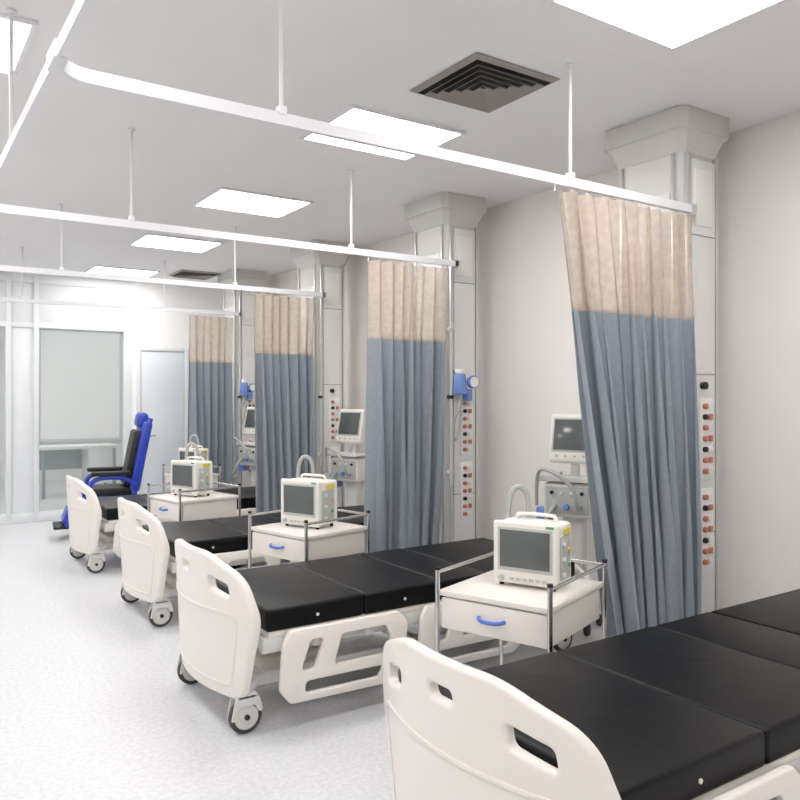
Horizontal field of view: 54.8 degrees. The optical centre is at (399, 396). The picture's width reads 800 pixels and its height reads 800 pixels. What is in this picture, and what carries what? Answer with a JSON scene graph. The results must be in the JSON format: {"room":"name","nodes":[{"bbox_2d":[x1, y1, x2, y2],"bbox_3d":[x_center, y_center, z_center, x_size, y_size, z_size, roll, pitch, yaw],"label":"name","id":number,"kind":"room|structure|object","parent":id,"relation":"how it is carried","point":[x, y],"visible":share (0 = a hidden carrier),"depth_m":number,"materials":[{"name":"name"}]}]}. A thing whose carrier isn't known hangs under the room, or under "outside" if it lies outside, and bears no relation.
{"room":"hospital room","nodes":[
{"label":"hospital room","id":0,"kind":"room"},
{"bbox_2d":[0,327,121,482],"bbox_3d":[-8.206,0.000,12.618,7.800,3.000,0.100,0,0,-34],"label":"wall","id":1,"kind":"structure","parent":0,"point":[59,474],"depth_m":13.44,"materials":[{"name":"paint"}]},
{"bbox_2d":[39,330,40,438],"bbox_3d":[-6.433,-0.220,13.708,0.070,1.950,0.050,0,0,-34],"label":"window frame","id":2,"kind":"object","parent":1,"relation":"attached to","point":[39,330],"visible":0.44,"depth_m":13.70,"materials":[{"name":"white metal"}]},
{"bbox_2d":[41,330,119,438],"bbox_3d":[-5.840,-0.220,14.117,1.360,1.950,0.020,0,0,-34],"label":"blind","id":3,"kind":"object","parent":1,"relation":"attached to","point":[80,371],"visible":1,"depth_m":14.09,"materials":[{"name":"white fabric"}]},
{"bbox_2d":[39,437,121,442],"bbox_3d":[-5.835,0.790,14.109,1.500,0.070,0.050,0,0,-34],"label":"window frame","id":4,"kind":"object","parent":3,"relation":"part of","point":[108,438],"visible":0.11,"depth_m":14.07,"materials":[{"name":"white metal"}]},
{"bbox_2d":[39,328,121,332],"bbox_3d":[-5.835,-1.230,14.109,1.500,0.070,0.050,0,0,-34],"label":"curtain rail","id":5,"kind":"object","parent":1,"relation":"attached to","point":[39,328],"visible":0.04,"depth_m":14.07,"materials":[{"name":"white metal"}]},
{"bbox_2d":[120,333,121,436],"bbox_3d":[-5.237,-0.220,14.509,0.070,1.950,0.050,0,0,-34],"label":"window frame","id":6,"kind":"object","parent":1,"relation":"attached to","point":[120,333],"visible":0.51,"depth_m":14.48,"materials":[{"name":"white metal"}]},
{"bbox_2d":[132,282,222,428],"bbox_3d":[-2.888,0.000,10.281,1.360,3.000,0.100,0,0,-34],"label":"wall","id":7,"kind":"structure","parent":0,"point":[165,329],"depth_m":10.09,"materials":[{"name":"paint"}]},
{"bbox_2d":[0,271,123,289],"bbox_3d":[-6.037,-1.430,8.173,6.100,0.130,0.070,0,0,-34],"label":"header","id":8,"kind":"object","parent":7,"relation":"attached to","point":[15,276],"visible":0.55,"depth_m":9.44,"materials":[{"name":"white paint"}]},
{"bbox_2d":[136,347,140,494],"bbox_3d":[-3.353,0.430,9.880,0.050,2.140,0.050,0,0,-34],"label":"door frame","id":9,"kind":"structure","parent":7,"relation":"attached to","point":[138,349],"depth_m":9.86,"materials":[{"name":"white metal"}]},
{"bbox_2d":[141,351,183,494],"bbox_3d":[-3.098,0.450,10.056,0.560,2.080,0.040,0,0,-34],"label":"leaf","id":10,"kind":"object","parent":7,"relation":"attached to","point":[162,373],"visible":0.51,"depth_m":10.03,"materials":[{"name":"laminate"}]},
{"bbox_2d":[141,347,184,351],"bbox_3d":[-3.095,-0.620,10.052,0.570,0.050,0.050,0,0,-34],"label":"lintel","id":11,"kind":"object","parent":7,"relation":"attached to","point":[164,349],"visible":1,"depth_m":10.03,"materials":[{"name":"white metal"}]},
{"bbox_2d":[184,349,187,447],"bbox_3d":[-2.837,0.430,10.225,0.050,2.140,0.050,0,0,-34],"label":"door frame","id":12,"kind":"structure","parent":7,"relation":"attached to","point":[186,350],"depth_m":10.20,"materials":[{"name":"white metal"}]},
{"bbox_2d":[0,479,601,799],"bbox_3d":[-3.283,1.550,5.263,7.800,0.100,17.800,0,0,-34],"label":"floor","id":13,"kind":"structure","parent":0,"point":[95,704],"depth_m":3.70,"materials":[{"name":"plastic"}]},
{"bbox_2d":[5,271,10,523],"bbox_3d":[-4.633,0.000,9.113,0.060,2.996,0.080,0,0,-34],"label":"mullion","id":14,"kind":"object","parent":13,"relation":"on","point":[8,274],"visible":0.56,"depth_m":9.08,"materials":[{"name":"white metal"}]},
{"bbox_2d":[0,509,63,524],"bbox_3d":[-6.037,1.440,8.173,6.100,0.115,0.070,0,0,-34],"label":"sill","id":15,"kind":"structure","parent":13,"relation":"on","point":[50,515],"depth_m":9.22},
{"bbox_2d":[11,327,32,513],"bbox_3d":[-4.508,0.275,9.197,0.240,2.210,0.030,0,0,-34],"label":"glass panel","id":16,"kind":"object","parent":15,"relation":"on","point":[21,337],"visible":1,"depth_m":9.18,"materials":[{"name":"white glass"}]},
{"bbox_2d":[33,274,38,521],"bbox_3d":[-4.383,0.000,9.280,0.060,2.996,0.080,0,0,-34],"label":"mullion","id":17,"kind":"object","parent":13,"relation":"on","point":[36,276],"visible":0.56,"depth_m":9.25,"materials":[{"name":"white metal"}]},
{"bbox_2d":[39,443,117,498],"bbox_3d":[-4.973,1.117,11.833,1.100,0.760,0.650,0,0,-34],"label":"desk","id":18,"kind":"object","parent":13,"relation":"on","point":[58,456],"visible":0.64,"depth_m":11.85,"materials":[{"name":"white wood"}]},
{"bbox_2d":[52,412,152,529],"bbox_3d":[-3.219,0.834,8.358,0.994,1.328,0.642,0,0,-26],"label":"recliner","id":19,"kind":"object","parent":13,"relation":"on","point":[130,474],"visible":0.52,"depth_m":8.29,"materials":[{"name":"plastic"}]},
{"bbox_2d":[61,504,67,523],"bbox_3d":[-3.520,1.165,8.213,0.156,0.316,0.391,0,0,-26],"label":"cushion","id":20,"kind":"object","parent":19,"relation":"on","point":[64,517],"depth_m":8.04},
{"bbox_2d":[84,483,131,496],"bbox_3d":[-3.189,1.012,8.372,0.484,0.093,0.465,0,0,-26],"label":"seat cushion","id":21,"kind":"object","parent":19,"relation":"on","point":[118,489],"depth_m":8.22,"materials":[{"name":"leather"}]},
{"bbox_2d":[120,429,140,486],"bbox_3d":[-2.955,0.663,8.486,0.194,0.606,0.428,0,0,-26],"label":"cushion","id":22,"kind":"object","parent":19,"relation":"on","point":[132,460],"depth_m":8.30,"materials":[{"name":"leather"}]},
{"bbox_2d":[122,281,131,465],"bbox_3d":[-3.486,0.000,9.881,0.120,2.996,0.080,0,0,-34],"label":"mullion","id":23,"kind":"object","parent":13,"relation":"on","point":[127,292],"visible":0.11,"depth_m":9.84,"materials":[{"name":"white metal"}]},
{"bbox_2d":[66,475,255,572],"bbox_3d":[-1.962,1.099,7.411,2.304,0.798,0.985,0,0,-34],"label":"hospital bed","id":24,"kind":"object","parent":13,"relation":"on","point":[93,521],"visible":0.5,"depth_m":6.62,"materials":[{"name":"plastic"}]},
{"bbox_2d":[163,464,220,492],"bbox_3d":[-2.229,1.111,8.255,0.512,0.777,0.424,0,0,-42],"label":"cart","id":25,"kind":"object","parent":13,"relation":"on","point":[166,480],"visible":0.19,"depth_m":8.24,"materials":[{"name":"silver metal"}]},
{"bbox_2d":[164,473,218,476],"bbox_3d":[-2.229,0.832,8.255,0.444,0.024,0.394,0,0,-42],"label":"tray","id":26,"kind":"object","parent":25,"relation":"on","point":[167,474],"depth_m":8.23,"materials":[{"name":"plastic"}]},
{"bbox_2d":[179,434,208,460],"bbox_3d":[-2.205,0.612,8.289,0.332,0.415,0.256,0,0,34],"label":"patient monitor","id":27,"kind":"object","parent":25,"relation":"on","point":[203,452],"visible":0.44,"depth_m":8.22,"materials":[{"name":"plastic"}]},
{"bbox_2d":[147,481,240,569],"bbox_3d":[-1.718,1.111,6.431,0.602,0.777,0.564,0,0,-44],"label":"cart","id":28,"kind":"object","parent":13,"relation":"on","point":[178,507],"visible":0.44,"depth_m":6.28,"materials":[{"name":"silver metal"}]},
{"bbox_2d":[171,442,212,496],"bbox_3d":[-1.730,0.601,6.440,0.355,0.436,0.263,0,0,34],"label":"patient monitor","id":29,"kind":"object","parent":28,"relation":"on","point":[187,474],"visible":0.89,"depth_m":6.34,"materials":[{"name":"plastic"}]},
{"bbox_2d":[149,491,237,503],"bbox_3d":[-1.718,0.832,6.431,0.534,0.024,0.534,0,0,-44],"label":"tray","id":30,"kind":"object","parent":28,"relation":"on","point":[214,497],"depth_m":6.31,"materials":[{"name":"plastic"}]},
{"bbox_2d":[223,290,252,484],"bbox_3d":[-1.915,0.099,9.317,0.316,2.797,0.455,0,0,-34],"label":"shaft","id":31,"kind":"object","parent":13,"relation":"on","point":[229,295],"depth_m":9.09,"materials":[{"name":"white metal"}]},
{"bbox_2d":[225,306,233,419],"bbox_3d":[-2.045,-0.400,9.245,0.012,1.350,0.300,0,0,-34],"label":"cover","id":32,"kind":"object","parent":31,"relation":"attached to","point":[230,309],"visible":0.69,"depth_m":9.12,"materials":[{"name":"white metal"}]},
{"bbox_2d":[218,269,265,291],"bbox_3d":[-1.915,-1.389,9.332,0.430,0.217,0.550,0,0,-34],"label":"capital","id":33,"kind":"object","parent":31,"relation":"on","point":[243,277],"visible":0.55,"depth_m":9.12,"materials":[{"name":"white paint"}]},
{"bbox_2d":[239,291,257,486],"bbox_3d":[-1.773,0.120,9.075,0.259,2.740,0.154,0,0,-34],"label":"column","id":34,"kind":"structure","parent":31,"relation":"attached to","point":[247,331],"depth_m":9.10,"materials":[{"name":"white paint"}]},
{"bbox_2d":[239,350,239,446],"bbox_3d":[-1.883,0.050,9.041,0.018,1.200,0.018,0,0,-34],"label":"rod","id":35,"kind":"object","parent":34,"relation":"attached to","point":[239,350],"visible":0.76,"depth_m":9.03,"materials":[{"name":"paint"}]},
{"bbox_2d":[239,395,246,423],"bbox_3d":[-1.825,0.139,9.026,0.052,0.364,0.127,0,0,34],"label":"tube","id":36,"kind":"object","parent":34,"relation":"attached to","point":[244,395],"visible":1,"depth_m":9.00,"materials":[{"name":"grey plastic"}]},
{"bbox_2d":[244,295,253,320],"bbox_3d":[-1.784,-1.050,9.137,0.150,0.300,0.020,0,0,-34],"label":"uplight cover","id":37,"kind":"object","parent":34,"relation":"attached to","point":[248,300],"visible":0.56,"depth_m":9.12,"materials":[{"name":"white plastic"}]},
{"bbox_2d":[247,392,252,399],"bbox_3d":[-1.765,-0.015,9.053,0.070,0.090,0.070,0,0,-34],"label":"jar","id":38,"kind":"object","parent":34,"relation":"attached to","point":[250,396],"visible":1,"depth_m":9.03,"materials":[{"name":"blue plastic"}]},
{"bbox_2d":[247,397,254,406],"bbox_3d":[-1.763,0.220,9.141,0.115,0.430,0.012,0,0,-34],"label":"socket plate","id":39,"kind":"object","parent":34,"relation":"attached to","point":[251,403],"visible":0.2,"depth_m":9.14,"materials":[{"name":"white plastic"}]},
{"bbox_2d":[247,438,254,473],"bbox_3d":[-1.763,0.700,9.141,0.115,0.430,0.012,0,0,-34],"label":"socket plate","id":40,"kind":"object","parent":34,"relation":"attached to","point":[248,439],"visible":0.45,"depth_m":9.12,"materials":[{"name":"white plastic"}]},
{"bbox_2d":[117,497,363,626],"bbox_3d":[-0.932,1.099,5.874,2.304,0.798,0.985,0,0,-34],"label":"hospital bed","id":41,"kind":"object","parent":13,"relation":"on","point":[148,558],"visible":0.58,"depth_m":5.17,"materials":[{"name":"plastic"}]},
{"bbox_2d":[232,407,255,486],"bbox_3d":[-1.665,0.805,8.697,0.415,1.387,0.417,0,0,36],"label":"ventilator","id":42,"kind":"object","parent":13,"relation":"on","point":[247,450],"visible":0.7,"depth_m":8.66,"materials":[{"name":"plastic"}]},
{"bbox_2d":[235,441,254,445],"bbox_3d":[-1.632,0.520,8.695,0.382,0.040,0.430,0,0,-34],"label":"tray","id":43,"kind":"object","parent":42,"relation":"on","point":[237,442],"depth_m":8.55,"materials":[{"name":"paint"}]},
{"bbox_2d":[248,509,369,568],"bbox_3d":[-0.575,1.111,4.886,0.564,0.777,0.582,0,0,42],"label":"cart","id":44,"kind":"object","parent":13,"relation":"on","point":[298,543],"visible":0.47,"depth_m":4.74,"materials":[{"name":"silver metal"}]},
{"bbox_2d":[281,455,336,528],"bbox_3d":[-0.574,0.599,4.927,0.361,0.441,0.264,0,0,34],"label":"patient monitor","id":45,"kind":"object","parent":44,"relation":"on","point":[312,499],"visible":0.94,"depth_m":4.83,"materials":[{"name":"plastic"}]},
{"bbox_2d":[251,522,366,539],"bbox_3d":[-0.575,0.832,4.886,0.534,0.024,0.514,0,0,42],"label":"tray","id":46,"kind":"object","parent":44,"relation":"on","point":[279,531],"depth_m":4.77,"materials":[{"name":"plastic"}]},
{"bbox_2d":[298,263,344,506],"bbox_3d":[-0.785,0.099,7.630,0.316,2.797,0.455,0,0,-34],"label":"shaft","id":47,"kind":"object","parent":13,"relation":"on","point":[306,273],"depth_m":7.41,"materials":[{"name":"white paint"}]},
{"bbox_2d":[299,286,312,297],"bbox_3d":[-0.915,-0.400,7.558,0.012,1.350,0.300,0,0,-34],"label":"cover","id":48,"kind":"object","parent":47,"relation":"attached to","point":[310,288],"visible":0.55,"depth_m":7.53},
{"bbox_2d":[291,239,350,268],"bbox_3d":[-0.786,-1.389,7.645,0.430,0.217,0.550,0,0,-34],"label":"capital","id":49,"kind":"object","parent":47,"relation":"on","point":[302,258],"visible":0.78,"depth_m":7.46,"materials":[{"name":"white paint"}]},
{"bbox_2d":[323,267,341,506],"bbox_3d":[-0.655,0.120,7.459,0.200,2.740,0.024,0,0,-34],"label":"column","id":50,"kind":"structure","parent":47,"relation":"attached to","point":[332,318],"depth_m":7.44,"materials":[{"name":"white paint"}]},
{"bbox_2d":[326,272,338,303],"bbox_3d":[-0.655,-1.050,7.450,0.150,0.300,0.020,0,0,-34],"label":"uplight cover","id":51,"kind":"object","parent":50,"relation":"attached to","point":[332,279],"visible":1,"depth_m":7.44,"materials":[{"name":"white plastic"}]},
{"bbox_2d":[329,398,339,441],"bbox_3d":[-0.636,0.222,7.453,0.110,0.416,0.012,0,0,-34],"label":"socket plate","id":52,"kind":"object","parent":50,"relation":"attached to","point":[334,404],"visible":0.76,"depth_m":7.44,"materials":[{"name":"white plastic"}]},
{"bbox_2d":[329,447,339,490],"bbox_3d":[-0.634,0.700,7.454,0.115,0.430,0.012,0,0,-34],"label":"socket plate","id":53,"kind":"object","parent":50,"relation":"attached to","point":[334,448],"visible":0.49,"depth_m":7.43,"materials":[{"name":"white plastic"}]},
{"bbox_3d":[-0.762,0.000,7.366,0.028,0.028,0.050,0,0,-34],"label":"clamp","id":54,"kind":"object","parent":47,"relation":"attached to","visible":0},
{"bbox_2d":[320,339,321,464],"bbox_3d":[-0.753,0.050,7.354,0.018,1.200,0.018,0,0,-34],"label":"rod","id":55,"kind":"object","parent":54,"relation":"attached to","point":[320,339],"visible":1,"depth_m":7.35,"materials":[{"name":"paint"}]},
{"bbox_2d":[324,409,365,505],"bbox_3d":[-0.480,0.805,7.107,0.415,1.387,0.417,0,0,36],"label":"ventilator","id":56,"kind":"object","parent":13,"relation":"on","point":[349,467],"visible":0.63,"depth_m":7.05,"materials":[{"name":"plastic"}]},
{"bbox_2d":[327,451,364,456],"bbox_3d":[-0.447,0.520,7.105,0.382,0.040,0.430,0,0,-34],"label":"tray","id":57,"kind":"object","parent":56,"relation":"on","point":[354,453],"depth_m":6.97,"materials":[{"name":"paint"}]},
{"bbox_2d":[175,538,592,733],"bbox_3d":[-0.064,1.099,4.289,2.304,0.798,0.985,0,0,-34],"label":"hospital bed","id":58,"kind":"object","parent":13,"relation":"on","point":[242,630],"visible":0.69,"depth_m":3.65,"materials":[{"name":"plastic"}]},
{"bbox_2d":[414,224,477,542],"bbox_3d":[0.347,0.099,5.939,0.316,2.797,0.455,0,0,-34],"label":"shaft","id":59,"kind":"object","parent":13,"relation":"on","point":[428,241],"depth_m":5.71,"materials":[{"name":"white paint"}]},
{"bbox_2d":[417,253,439,267],"bbox_3d":[0.217,-0.400,5.867,0.012,1.350,0.300,0,0,-34],"label":"cover","id":60,"kind":"object","parent":59,"relation":"attached to","point":[437,255],"visible":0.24,"depth_m":5.81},
{"bbox_2d":[405,192,485,232],"bbox_3d":[0.346,-1.389,5.954,0.430,0.217,0.550,0,0,-34],"label":"capital","id":61,"kind":"object","parent":59,"relation":"on","point":[435,210],"visible":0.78,"depth_m":5.76,"materials":[{"name":"white paint"}]},
{"bbox_2d":[453,228,474,541],"bbox_3d":[0.488,0.120,5.698,0.259,2.740,0.154,0,0,-34],"label":"panel","id":62,"kind":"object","parent":59,"relation":"attached to","point":[463,294],"depth_m":5.73,"materials":[{"name":"white metal"}]},
{"bbox_2d":[450,322,452,485],"bbox_3d":[0.379,0.050,5.663,0.018,1.200,0.018,0,0,-34],"label":"rod","id":63,"kind":"object","parent":62,"relation":"attached to","point":[451,323],"visible":1,"depth_m":5.66,"materials":[{"name":"paint"}]},
{"bbox_2d":[453,394,461,440],"bbox_3d":[0.436,0.139,5.648,0.052,0.364,0.127,0,0,34],"label":"tube","id":64,"kind":"object","parent":62,"relation":"attached to","point":[456,437],"visible":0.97,"depth_m":5.62,"materials":[{"name":"grey plastic"}]},
{"bbox_2d":[456,235,471,276],"bbox_3d":[0.477,-1.050,5.759,0.150,0.300,0.020,0,0,-34],"label":"uplight cover","id":65,"kind":"object","parent":62,"relation":"attached to","point":[463,243],"visible":1,"depth_m":5.75,"materials":[{"name":"white plastic"}]},
{"bbox_2d":[460,462,472,519],"bbox_3d":[0.493,0.700,5.760,0.114,0.427,0.012,0,0,-34],"label":"socket plate","id":66,"kind":"object","parent":62,"relation":"attached to","point":[462,471],"visible":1,"depth_m":5.75,"materials":[{"name":"white plastic"}]},
{"bbox_2d":[460,398,472,454],"bbox_3d":[0.493,0.221,5.760,0.114,0.420,0.012,0,0,-34],"label":"socket plate","id":67,"kind":"object","parent":62,"relation":"attached to","point":[462,407],"visible":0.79,"depth_m":5.75,"materials":[{"name":"white plastic"}]},
{"bbox_2d":[463,389,471,400],"bbox_3d":[0.497,-0.015,5.676,0.070,0.090,0.070,0,0,-34],"label":"jar","id":68,"kind":"object","parent":62,"relation":"attached to","point":[466,397],"visible":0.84,"depth_m":5.65,"materials":[{"name":"blue plastic"}]},
{"bbox_2d":[467,375,478,388],"bbox_3d":[0.534,-0.110,5.655,0.096,0.096,0.035,0,0,-34],"label":"gauge","id":69,"kind":"object","parent":62,"relation":"attached to","point":[469,377],"visible":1,"depth_m":5.63},
{"bbox_2d":[470,377,478,386],"bbox_3d":[0.545,-0.110,5.640,0.076,0.076,0.003,0,0,-34],"label":"dial","id":70,"kind":"object","parent":69,"relation":"attached to","point":[474,381],"depth_m":5.64,"materials":[{"name":"white plastic"}]},
{"bbox_2d":[435,552,606,664],"bbox_3d":[0.534,1.111,3.354,0.544,0.777,0.622,0,0,36],"label":"cart","id":71,"kind":"object","parent":13,"relation":"on","point":[541,617],"visible":0.42,"depth_m":3.20,"materials":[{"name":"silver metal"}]},
{"bbox_2d":[440,570,602,613],"bbox_3d":[0.534,0.832,3.354,0.514,0.024,0.554,0,0,36],"label":"tray","id":72,"kind":"object","parent":71,"relation":"on","point":[482,591],"depth_m":3.22,"materials":[{"name":"plastic"}]},
{"bbox_2d":[494,484,570,591],"bbox_3d":[0.587,0.608,3.395,0.341,0.423,0.258,0,0,32],"label":"patient monitor","id":73,"kind":"object","parent":71,"relation":"on","point":[530,551],"visible":0.98,"depth_m":3.30,"materials":[{"name":"plastic"}]},
{"bbox_2d":[535,414,601,635],"bbox_3d":[1.087,0.805,4.998,0.415,1.387,0.417,0,0,31],"label":"ventilator","id":74,"kind":"object","parent":13,"relation":"on","point":[567,497],"visible":0.62,"depth_m":4.96,"materials":[{"name":"plastic"}]},
{"bbox_2d":[539,474,587,483],"bbox_3d":[1.120,0.520,5.000,0.401,0.040,0.440,0,0,-34],"label":"tray","id":75,"kind":"object","parent":74,"relation":"on","point":[554,478],"depth_m":4.90,"materials":[{"name":"paint"}]},
{"bbox_2d":[562,504,569,510],"bbox_3d":[1.053,0.700,4.888,0.040,0.040,0.030,0,0,31],"label":"outlet","id":76,"kind":"object","parent":74,"relation":"attached to","point":[565,507],"depth_m":4.88,"materials":[{"name":"blue plastic"}]},
{"bbox_2d":[383,589,799,799],"bbox_3d":[1.235,1.099,2.825,2.734,0.798,0.985,0,0,-34],"label":"hospital bed","id":77,"kind":"object","parent":13,"relation":"on","point":[705,706],"visible":1,"depth_m":2.20,"materials":[{"name":"leather"}]},
{"bbox_2d":[619,151,717,609],"bbox_3d":[1.470,0.099,4.261,0.316,2.797,0.455,0,0,-34],"label":"shaft","id":78,"kind":"object","parent":13,"relation":"on","point":[653,177],"depth_m":4.14,"materials":[{"name":"white paint"}]},
{"bbox_2d":[633,193,670,212],"bbox_3d":[1.340,-0.400,4.189,0.012,1.350,0.300,0,0,-34],"label":"cover","id":79,"kind":"object","parent":78,"relation":"attached to","point":[667,196],"visible":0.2,"depth_m":4.10,"materials":[{"name":"white plastic"}]},
{"bbox_2d":[605,105,728,171],"bbox_3d":[1.470,-1.389,4.275,0.430,0.217,0.550,0,0,-34],"label":"capital","id":80,"kind":"object","parent":78,"relation":"on","point":[680,128],"visible":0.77,"depth_m":4.09,"materials":[{"name":"white paint"}]},
{"bbox_2d":[691,158,714,613],"bbox_3d":[1.601,0.120,4.090,0.200,2.740,0.024,0,0,-34],"label":"panel","id":81,"kind":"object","parent":78,"relation":"attached to","point":[703,248],"depth_m":4.09,"materials":[{"name":"white metal"}]},
{"bbox_2d":[694,168,711,227],"bbox_3d":[1.601,-1.050,4.080,0.150,0.300,0.020,0,0,-34],"label":"uplight cover","id":82,"kind":"object","parent":81,"relation":"attached to","point":[702,179],"visible":1,"depth_m":4.07,"materials":[{"name":"white plastic"}]},
{"bbox_2d":[700,382,708,388],"bbox_3d":[1.602,-0.060,4.060,0.040,0.040,0.026,0,0,-34],"label":"socket","id":83,"kind":"object","parent":81,"relation":"attached to","point":[703,385],"visible":1,"depth_m":4.05,"materials":[{"name":"plastic"}]},
{"bbox_2d":[699,398,712,479],"bbox_3d":[1.619,0.221,4.072,0.113,0.426,0.030,0,0,-34],"label":"socket plate","id":84,"kind":"object","parent":81,"relation":"attached to","point":[702,401],"depth_m":4.06,"materials":[{"name":"white plastic"}]},
{"bbox_2d":[700,488,712,570],"bbox_3d":[1.627,0.700,4.077,0.115,0.430,0.030,0,0,-34],"label":"socket plate","id":85,"kind":"object","parent":81,"relation":"attached to","point":[706,491],"depth_m":4.07,"materials":[{"name":"white plastic"}]},
{"bbox_2d":[0,0,799,282],"bbox_3d":[-3.283,-1.550,5.263,7.800,0.100,17.800,0,0,-34],"label":"ceiling","id":86,"kind":"structure","parent":0,"point":[74,153],"depth_m":3.93,"materials":[{"name":"paint"}]},
{"bbox_2d":[0,12,37,76],"bbox_3d":[-1.920,-1.491,3.119,0.744,0.016,0.604,0,0,-34],"label":"ceiling light","id":87,"kind":"object","parent":86,"relation":"attached to","point":[24,28],"depth_m":3.21,"materials":[{"name":"white plastic"}]},
{"bbox_2d":[0,247,242,316],"bbox_3d":[-2.515,-1.218,7.235,3.090,0.560,2.252,0,0,-34],"label":"rail","id":88,"kind":"object","parent":86,"relation":"hanging from","point":[22,299],"visible":0.95,"depth_m":8.17,"materials":[{"name":"metal"}]},
{"bbox_2d":[188,313,233,486],"bbox_3d":[-2.137,0.082,8.774,0.545,2.061,0.117,0,0,-34],"label":"privacy curtain","id":89,"kind":"object","parent":88,"relation":"hanging from","point":[210,401],"visible":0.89,"depth_m":8.78,"materials":[{"name":"fabric"}]},
{"bbox_2d":[84,265,159,276],"bbox_3d":[-3.324,-1.491,9.207,0.744,0.016,0.604,0,0,-34],"label":"ceiling light","id":90,"kind":"object","parent":86,"relation":"attached to","point":[96,268],"depth_m":9.13,"materials":[{"name":"white plastic"}]},
{"bbox_2d":[0,204,326,297],"bbox_3d":[-1.380,-1.218,5.540,3.090,0.560,2.232,0,0,-34],"label":"rail","id":91,"kind":"object","parent":86,"relation":"hanging from","point":[61,272],"visible":1,"depth_m":6.38,"materials":[{"name":"metal"}]},
{"bbox_2d":[253,291,314,514],"bbox_3d":[-1.048,0.102,7.034,0.632,2.101,0.131,0,0,-34],"label":"privacy curtain","id":92,"kind":"object","parent":91,"relation":"hanging from","point":[283,325],"visible":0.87,"depth_m":7.01,"materials":[{"name":"fabric"}]},
{"bbox_2d":[129,233,223,252],"bbox_3d":[-2.178,-1.491,7.495,0.744,0.016,0.604,0,0,-34],"label":"ceiling light","id":93,"kind":"object","parent":86,"relation":"attached to","point":[150,240],"depth_m":7.46,"materials":[{"name":"white plastic"}]},
{"bbox_2d":[168,269,220,279],"bbox_3d":[-2.500,-1.483,9.397,0.508,0.032,0.508,0,0,-34],"label":"ceiling vent","id":94,"kind":"object","parent":86,"relation":"in","point":[188,274],"visible":1,"depth_m":9.32,"materials":[{"name":"grey metal"}]},
{"bbox_2d":[0,8,459,268],"bbox_3d":[-0.270,-1.218,3.882,3.090,0.560,2.162,0,0,-34],"label":"rail","id":95,"kind":"object","parent":86,"relation":"hanging from","point":[55,64],"visible":0.98,"depth_m":4.19,"materials":[{"name":"metal"}]},
{"bbox_2d":[364,256,446,552],"bbox_3d":[0.071,0.112,5.324,0.673,2.121,0.138,0,0,-34],"label":"privacy curtain","id":96,"kind":"object","parent":95,"relation":"hanging from","point":[406,311],"visible":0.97,"depth_m":5.29,"materials":[{"name":"fabric"}]},
{"bbox_2d":[192,186,313,217],"bbox_3d":[-1.137,-1.491,5.941,0.744,0.016,0.604,0,0,-34],"label":"ceiling light","id":97,"kind":"object","parent":86,"relation":"attached to","point":[222,198],"depth_m":5.89,"materials":[{"name":"white plastic"}]},
{"bbox_2d":[57,0,696,215],"bbox_3d":[1.623,-1.218,1.054,3.090,0.560,5.047,0,0,-34],"label":"rail","id":98,"kind":"object","parent":86,"relation":"hanging from","point":[81,10],"visible":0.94,"depth_m":2.70,"materials":[{"name":"metal"}]},
{"bbox_2d":[554,184,701,637],"bbox_3d":[1.103,0.142,3.654,0.964,2.181,0.142,0,0,-34],"label":"privacy curtain","id":99,"kind":"object","parent":98,"relation":"hanging from","point":[630,272],"visible":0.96,"depth_m":3.66,"materials":[{"name":"fabric"}]},
{"bbox_2d":[299,104,465,160],"bbox_3d":[-0.103,-1.491,4.396,0.744,0.016,0.604,0,0,-34],"label":"ceiling light","id":100,"kind":"object","parent":86,"relation":"attached to","point":[354,116],"depth_m":4.30,"materials":[{"name":"white plastic"}]},
{"bbox_2d":[410,52,559,112],"bbox_3d":[0.401,-1.483,3.698,0.508,0.032,0.508,0,0,-34],"label":"ceiling vent","id":101,"kind":"object","parent":86,"relation":"in","point":[481,82],"visible":1,"depth_m":3.66,"materials":[{"name":"grey metal"}]},
{"bbox_2d":[546,0,787,50],"bbox_3d":[1.026,-1.491,2.853,0.744,0.016,0.604,0,0,-34],"label":"ceiling light","id":102,"kind":"object","parent":86,"relation":"attached to","point":[671,25],"depth_m":3.00,"materials":[{"name":"white plastic"}]},
{"bbox_2d":[260,112,799,608],"bbox_3d":[-0.084,0.000,7.405,0.100,3.000,17.600,0,0,-34],"label":"wall","id":103,"kind":"structure","parent":0,"point":[527,368],"depth_m":4.41,"materials":[{"name":"paint"}]},
{"bbox_3d":[-7.641,0.000,7.099,0.060,2.996,0.080,0,0,-34],"label":"mullion","id":104,"kind":"object","parent":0,"visible":0},
{"bbox_2d":[0,321,123,331],"bbox_3d":[-6.037,-0.860,8.173,6.100,0.060,0.070,0,0,-34],"label":"transom","id":105,"kind":"object","parent":104,"relation":"attached to","point":[2,323],"visible":1,"depth_m":9.44,"materials":[{"name":"white metal"}]},
{"bbox_2d":[0,281,4,320],"bbox_3d":[-5.139,-1.127,8.774,1.160,0.475,0.030,0,0,-34],"label":"window pane","id":106,"kind":"object","parent":105,"relation":"on","point":[2,283],"visible":0.9,"depth_m":9.07,"materials":[{"name":"white glass"}]},
{"bbox_2d":[11,282,32,322],"bbox_3d":[-4.508,-1.127,9.197,0.240,0.475,0.030,0,0,-34],"label":"window pane","id":107,"kind":"object","parent":105,"relation":"on","point":[20,312],"visible":0.89,"depth_m":9.18,"materials":[{"name":"white glass"}]},
{"bbox_2d":[39,284,122,326],"bbox_3d":[-3.935,-1.127,9.581,1.020,0.475,0.030,0,0,-34],"label":"window pane","id":108,"kind":"object","parent":105,"relation":"on","point":[48,313],"visible":0.91,"depth_m":9.55,"materials":[{"name":"white glass"}]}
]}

